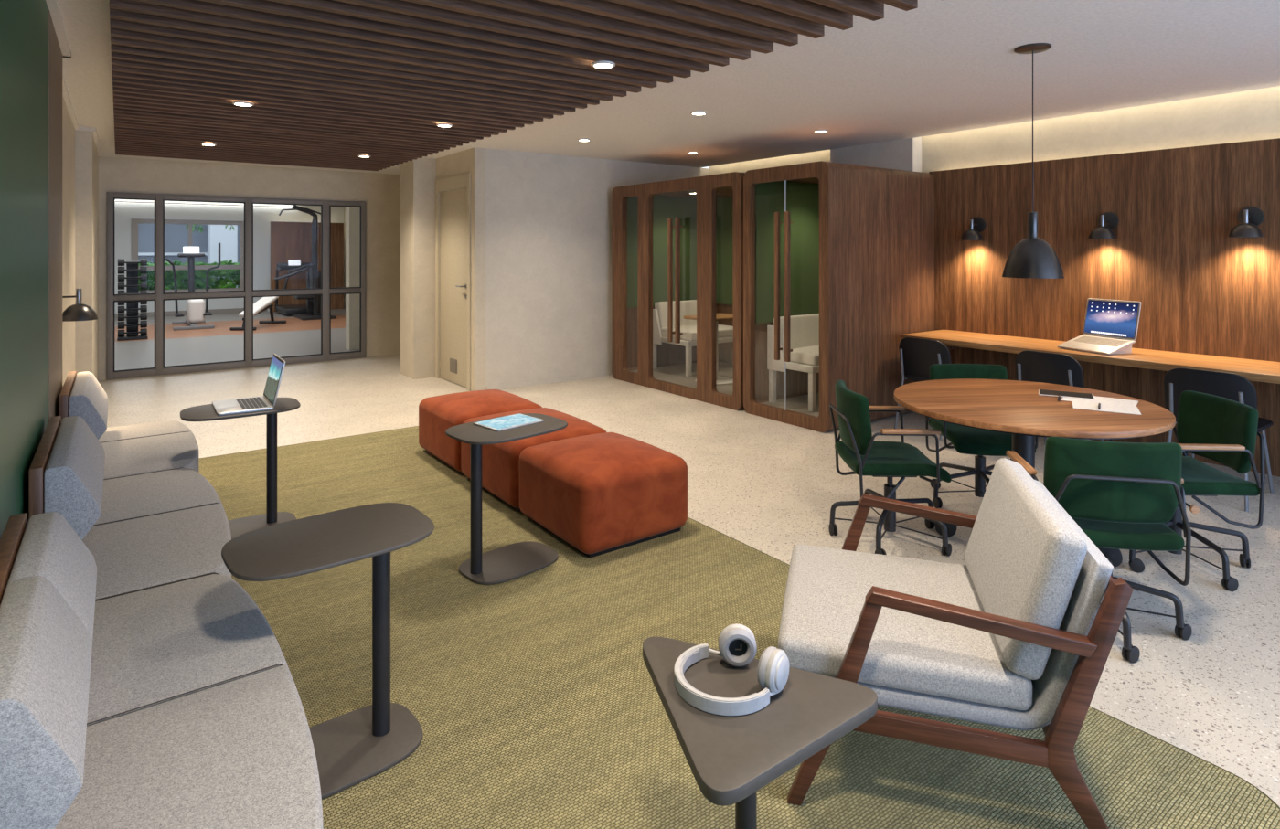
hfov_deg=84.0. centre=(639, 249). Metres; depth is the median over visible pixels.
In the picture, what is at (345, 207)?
wall
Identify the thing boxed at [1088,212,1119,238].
wall lamp
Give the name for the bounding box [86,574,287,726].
seat cushion
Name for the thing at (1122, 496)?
chair
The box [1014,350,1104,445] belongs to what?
counter chair
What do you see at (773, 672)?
ear cup
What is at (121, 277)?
dumbbell
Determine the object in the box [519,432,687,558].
ottoman
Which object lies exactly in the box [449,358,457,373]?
vent grille
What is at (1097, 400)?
paper sheet
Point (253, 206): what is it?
ceiling light
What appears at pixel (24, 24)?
wall
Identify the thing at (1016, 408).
round table
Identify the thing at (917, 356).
counter chair
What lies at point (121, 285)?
dumbbell
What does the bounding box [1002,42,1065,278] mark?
pendant lamp
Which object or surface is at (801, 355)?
seat cushion
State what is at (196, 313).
elliptical trainer
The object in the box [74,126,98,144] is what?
trim
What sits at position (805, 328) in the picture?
cushion
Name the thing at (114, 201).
ceiling light
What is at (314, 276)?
multi gym
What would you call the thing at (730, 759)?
side table
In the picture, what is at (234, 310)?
baseboard
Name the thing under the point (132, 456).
seat cushion
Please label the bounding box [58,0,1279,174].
ceiling
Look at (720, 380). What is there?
table
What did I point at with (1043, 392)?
tablet
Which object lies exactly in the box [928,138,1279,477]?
panelling
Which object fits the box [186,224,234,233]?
branch
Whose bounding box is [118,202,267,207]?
diffuser
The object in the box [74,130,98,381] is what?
wall pillar
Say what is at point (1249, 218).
wall lamp
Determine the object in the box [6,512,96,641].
cushion
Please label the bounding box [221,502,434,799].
side table
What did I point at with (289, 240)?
wall
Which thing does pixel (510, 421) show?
tablet
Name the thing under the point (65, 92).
trim
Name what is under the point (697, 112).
recessed light
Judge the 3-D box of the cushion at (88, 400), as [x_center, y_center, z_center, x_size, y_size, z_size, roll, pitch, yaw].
[-2.839,0.835,3.672,0.142,0.306,0.800,0,0,-36]
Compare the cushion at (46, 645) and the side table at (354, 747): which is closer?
the cushion at (46, 645)
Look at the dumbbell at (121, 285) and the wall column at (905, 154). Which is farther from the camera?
the dumbbell at (121, 285)
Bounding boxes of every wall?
[0,0,62,539]
[62,95,74,386]
[98,156,400,380]
[114,199,344,313]
[270,221,343,311]
[344,206,345,308]
[345,206,359,350]
[436,147,485,391]
[485,148,709,386]
[708,85,1279,175]
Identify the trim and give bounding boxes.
[45,0,71,58]
[62,74,79,129]
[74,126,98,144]
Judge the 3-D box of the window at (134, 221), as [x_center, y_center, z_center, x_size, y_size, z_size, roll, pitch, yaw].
[-10.146,0.150,16.028,2.160,1.640,0.110,0,0,-36]
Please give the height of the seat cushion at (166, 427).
0.234 m
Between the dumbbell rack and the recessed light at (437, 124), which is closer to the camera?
the recessed light at (437, 124)
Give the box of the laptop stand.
[1062,344,1131,354]
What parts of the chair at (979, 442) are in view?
frame, arm frame, leg, leg, backrest, seat, leg, leg, leg, arm frame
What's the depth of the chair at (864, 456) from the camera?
3.46 m
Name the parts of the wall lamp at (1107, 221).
lamp shade, wall plate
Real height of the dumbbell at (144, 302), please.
0.116 m
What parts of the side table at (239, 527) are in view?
foot plate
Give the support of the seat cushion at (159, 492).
on the sofa
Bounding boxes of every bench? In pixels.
[229,296,286,330]
[652,299,733,376]
[767,313,819,412]
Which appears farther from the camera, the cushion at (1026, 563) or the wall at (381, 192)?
the wall at (381, 192)
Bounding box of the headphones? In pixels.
[674,624,789,715]
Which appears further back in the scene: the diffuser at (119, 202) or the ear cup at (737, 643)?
the diffuser at (119, 202)
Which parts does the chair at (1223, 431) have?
arm frame, leg, knob, seat plate, leg, armrest, leg, backrest, seat, arm frame, frame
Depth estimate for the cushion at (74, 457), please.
2.31 m
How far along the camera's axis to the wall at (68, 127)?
5.21 m
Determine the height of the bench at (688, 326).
0.781 m
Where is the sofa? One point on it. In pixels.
(143, 687)
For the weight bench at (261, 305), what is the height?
0.571 m
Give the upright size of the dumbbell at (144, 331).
0.116 m
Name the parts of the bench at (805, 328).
leg, frame, leg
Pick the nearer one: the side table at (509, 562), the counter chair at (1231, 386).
the side table at (509, 562)
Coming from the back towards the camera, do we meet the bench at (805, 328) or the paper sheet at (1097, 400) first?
the bench at (805, 328)
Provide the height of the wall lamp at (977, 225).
0.203 m
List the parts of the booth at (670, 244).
door handle, door handle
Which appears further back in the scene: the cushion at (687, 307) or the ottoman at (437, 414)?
the cushion at (687, 307)
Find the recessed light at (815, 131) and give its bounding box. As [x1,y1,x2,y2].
[812,129,827,133]
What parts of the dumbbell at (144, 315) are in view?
handle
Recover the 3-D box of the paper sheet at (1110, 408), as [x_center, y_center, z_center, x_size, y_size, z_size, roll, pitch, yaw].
[2.164,0.735,3.305,0.260,0.002,0.180,0,0,30]
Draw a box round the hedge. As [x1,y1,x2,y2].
[138,258,239,290]
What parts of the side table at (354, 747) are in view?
foot plate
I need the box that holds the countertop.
[900,330,1279,383]
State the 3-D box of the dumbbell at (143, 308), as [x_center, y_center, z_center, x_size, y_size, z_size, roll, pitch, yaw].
[-8.313,0.978,11.637,0.390,0.116,0.114,0,0,-36]
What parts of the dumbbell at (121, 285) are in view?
handle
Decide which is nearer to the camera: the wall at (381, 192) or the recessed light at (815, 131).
the recessed light at (815, 131)
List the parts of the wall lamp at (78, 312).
arm, lamp shade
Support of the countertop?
attached to the panelling
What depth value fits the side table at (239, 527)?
3.74 m
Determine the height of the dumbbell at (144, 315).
0.116 m
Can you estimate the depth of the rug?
2.32 m
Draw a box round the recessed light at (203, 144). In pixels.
[200,142,216,146]
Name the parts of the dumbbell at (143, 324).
handle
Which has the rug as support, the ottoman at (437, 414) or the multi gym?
the ottoman at (437, 414)
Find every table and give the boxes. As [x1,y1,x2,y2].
[180,397,300,539]
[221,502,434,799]
[445,413,567,585]
[642,636,877,828]
[682,313,733,384]
[894,378,1175,567]
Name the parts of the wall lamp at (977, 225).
lamp shade, wall plate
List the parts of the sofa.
panel, panel, panel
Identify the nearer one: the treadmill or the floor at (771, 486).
the floor at (771, 486)
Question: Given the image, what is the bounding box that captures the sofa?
[0,371,323,828]
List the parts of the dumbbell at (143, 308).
handle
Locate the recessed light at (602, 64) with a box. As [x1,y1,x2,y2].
[591,60,615,68]
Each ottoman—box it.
[418,389,542,474]
[461,407,606,511]
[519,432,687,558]
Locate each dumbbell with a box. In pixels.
[117,258,147,266]
[117,266,147,274]
[117,274,147,281]
[117,281,147,289]
[117,289,147,294]
[117,300,147,305]
[117,305,147,313]
[117,312,147,320]
[117,320,147,329]
[117,328,147,337]
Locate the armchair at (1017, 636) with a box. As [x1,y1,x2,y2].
[778,458,1133,828]
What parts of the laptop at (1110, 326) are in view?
lid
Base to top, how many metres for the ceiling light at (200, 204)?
0.022 m
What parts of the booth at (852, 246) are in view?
door handle, frame, door handle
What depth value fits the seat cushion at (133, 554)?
2.44 m
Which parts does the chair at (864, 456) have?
backrest, leg, frame, arm frame, leg, leg, armrest, seat, seat plate, arm frame, armrest, leg, leg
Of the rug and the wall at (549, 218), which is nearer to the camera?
the rug
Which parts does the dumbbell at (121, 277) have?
handle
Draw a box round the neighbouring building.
[138,223,239,290]
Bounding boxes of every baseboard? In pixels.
[114,308,266,318]
[485,372,605,389]
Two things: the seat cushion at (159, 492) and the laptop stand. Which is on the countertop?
the laptop stand
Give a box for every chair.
[828,380,951,556]
[894,337,950,440]
[925,363,1037,508]
[1006,437,1192,663]
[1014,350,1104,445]
[1109,390,1265,591]
[1163,367,1274,511]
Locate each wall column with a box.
[400,157,436,379]
[830,137,921,172]
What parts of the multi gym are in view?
press arm, tower frame, frame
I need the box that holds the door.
[435,172,470,391]
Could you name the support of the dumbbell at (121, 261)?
on the dumbbell rack
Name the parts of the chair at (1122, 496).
armrest, arm frame, backrest, leg, frame, seat, leg, arm frame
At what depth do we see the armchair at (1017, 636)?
1.82 m
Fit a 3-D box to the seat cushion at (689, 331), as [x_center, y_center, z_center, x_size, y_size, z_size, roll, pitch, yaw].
[0.707,0.954,8.301,0.820,0.109,0.630,0,0,-36]
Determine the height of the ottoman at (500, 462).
0.429 m
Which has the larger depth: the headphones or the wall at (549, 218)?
the wall at (549, 218)
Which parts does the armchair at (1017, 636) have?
leg, leg, armrest, rail, armrest, rail, leg, rail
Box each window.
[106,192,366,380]
[131,218,244,293]
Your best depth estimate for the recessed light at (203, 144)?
6.45 m
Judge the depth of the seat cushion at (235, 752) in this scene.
1.42 m
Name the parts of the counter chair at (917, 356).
leg, seat, backrest, leg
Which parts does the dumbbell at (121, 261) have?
handle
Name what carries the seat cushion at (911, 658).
on the armchair at (1017, 636)
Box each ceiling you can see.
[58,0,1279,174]
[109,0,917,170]
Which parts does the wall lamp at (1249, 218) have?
lamp shade, wall plate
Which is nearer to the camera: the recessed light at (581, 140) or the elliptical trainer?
the recessed light at (581, 140)
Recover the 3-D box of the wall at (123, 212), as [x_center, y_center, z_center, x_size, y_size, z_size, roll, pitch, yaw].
[-9.934,0.190,16.246,6.400,2.560,0.150,0,0,-36]
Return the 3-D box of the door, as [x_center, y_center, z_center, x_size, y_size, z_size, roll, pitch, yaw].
[-2.032,0.335,7.792,0.159,2.270,0.990,0,0,-36]
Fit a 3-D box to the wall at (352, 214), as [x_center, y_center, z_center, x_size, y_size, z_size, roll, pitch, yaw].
[-3.555,0.190,11.034,1.880,2.560,0.200,0,0,-36]
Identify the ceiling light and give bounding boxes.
[114,201,154,203]
[164,202,244,206]
[253,205,292,208]
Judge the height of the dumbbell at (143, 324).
0.116 m
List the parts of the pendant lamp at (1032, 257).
cord, lamp shade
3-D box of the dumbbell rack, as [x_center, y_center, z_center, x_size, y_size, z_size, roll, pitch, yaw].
[-8.331,0.830,11.661,0.400,1.280,0.340,0,0,-36]
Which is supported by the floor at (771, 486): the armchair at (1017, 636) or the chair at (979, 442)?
the chair at (979, 442)
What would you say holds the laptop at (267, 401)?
on the side table at (239, 527)
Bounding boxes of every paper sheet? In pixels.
[1060,395,1138,406]
[1071,401,1141,415]
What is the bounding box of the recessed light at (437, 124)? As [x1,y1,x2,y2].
[436,123,452,127]
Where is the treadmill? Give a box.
[275,259,311,315]
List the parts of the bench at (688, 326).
leg, leg, frame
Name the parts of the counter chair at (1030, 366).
leg, backrest, leg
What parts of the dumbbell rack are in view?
post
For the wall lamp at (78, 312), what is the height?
0.203 m
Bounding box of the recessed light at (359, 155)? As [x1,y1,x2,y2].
[357,154,370,157]
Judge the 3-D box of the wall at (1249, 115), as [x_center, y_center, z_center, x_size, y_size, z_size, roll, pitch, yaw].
[3.796,0.120,5.451,0.230,2.700,9.500,0,0,-36]
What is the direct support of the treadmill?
on the floor at (297, 336)
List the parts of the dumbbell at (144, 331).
handle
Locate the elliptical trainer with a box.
[164,243,220,330]
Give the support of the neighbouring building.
on the ground
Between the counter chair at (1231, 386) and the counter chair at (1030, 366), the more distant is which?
the counter chair at (1030, 366)
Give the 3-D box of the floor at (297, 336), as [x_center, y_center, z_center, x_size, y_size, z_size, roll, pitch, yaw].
[-7.349,1.520,12.723,6.400,0.100,8.890,0,0,-36]
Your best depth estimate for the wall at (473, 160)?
7.34 m
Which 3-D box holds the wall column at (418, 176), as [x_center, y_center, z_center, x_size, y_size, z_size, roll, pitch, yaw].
[-2.880,0.210,9.074,0.710,2.520,2.040,0,0,-36]
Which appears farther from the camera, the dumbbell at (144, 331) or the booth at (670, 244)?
the dumbbell at (144, 331)
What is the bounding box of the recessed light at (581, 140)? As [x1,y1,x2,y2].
[577,138,590,141]
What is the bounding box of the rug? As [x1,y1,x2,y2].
[198,426,1279,828]
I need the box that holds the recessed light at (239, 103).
[232,101,254,106]
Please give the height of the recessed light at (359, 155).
0.012 m
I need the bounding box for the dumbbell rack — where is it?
[117,263,147,341]
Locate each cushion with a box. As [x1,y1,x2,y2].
[0,576,92,828]
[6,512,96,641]
[43,416,105,540]
[54,664,323,828]
[68,371,108,439]
[82,503,231,599]
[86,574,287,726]
[93,468,222,526]
[98,420,191,443]
[101,431,198,479]
[654,299,696,329]
[661,324,733,341]
[773,313,819,351]
[778,544,1032,710]
[783,345,819,365]
[963,458,1087,680]
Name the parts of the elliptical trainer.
handle arm, frame, handle arm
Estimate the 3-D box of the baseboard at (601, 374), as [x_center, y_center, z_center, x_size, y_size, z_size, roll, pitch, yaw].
[-1.000,1.445,7.804,1.480,0.050,0.012,0,0,-36]
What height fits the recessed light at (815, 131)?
0.012 m
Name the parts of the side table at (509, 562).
foot plate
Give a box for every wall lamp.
[62,288,97,321]
[960,216,986,240]
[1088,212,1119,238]
[1228,206,1264,237]
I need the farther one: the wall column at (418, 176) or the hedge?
the hedge
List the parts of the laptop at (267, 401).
lid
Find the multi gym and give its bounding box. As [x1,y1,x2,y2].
[273,204,335,320]
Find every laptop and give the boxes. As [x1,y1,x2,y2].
[212,353,285,415]
[1056,298,1141,354]
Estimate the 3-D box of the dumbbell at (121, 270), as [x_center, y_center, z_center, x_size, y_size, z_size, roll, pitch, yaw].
[-8.313,0.338,11.637,0.390,0.116,0.114,0,0,-36]
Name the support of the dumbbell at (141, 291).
on the dumbbell rack
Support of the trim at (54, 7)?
attached to the wall at (24, 24)
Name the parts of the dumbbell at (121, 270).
handle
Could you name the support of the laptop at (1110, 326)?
on the countertop
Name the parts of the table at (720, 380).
plate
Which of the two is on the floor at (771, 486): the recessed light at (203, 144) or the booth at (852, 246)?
the booth at (852, 246)
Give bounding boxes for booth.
[612,171,745,410]
[743,160,934,432]
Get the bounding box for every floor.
[98,353,1279,807]
[114,308,359,370]
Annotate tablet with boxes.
[473,413,543,431]
[1038,389,1094,399]
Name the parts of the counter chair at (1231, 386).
leg, backrest, seat, leg, leg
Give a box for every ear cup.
[708,624,757,666]
[757,646,789,696]
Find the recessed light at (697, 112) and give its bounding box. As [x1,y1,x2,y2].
[690,110,706,115]
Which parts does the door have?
lever handle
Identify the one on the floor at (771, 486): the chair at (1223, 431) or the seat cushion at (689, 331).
the chair at (1223, 431)

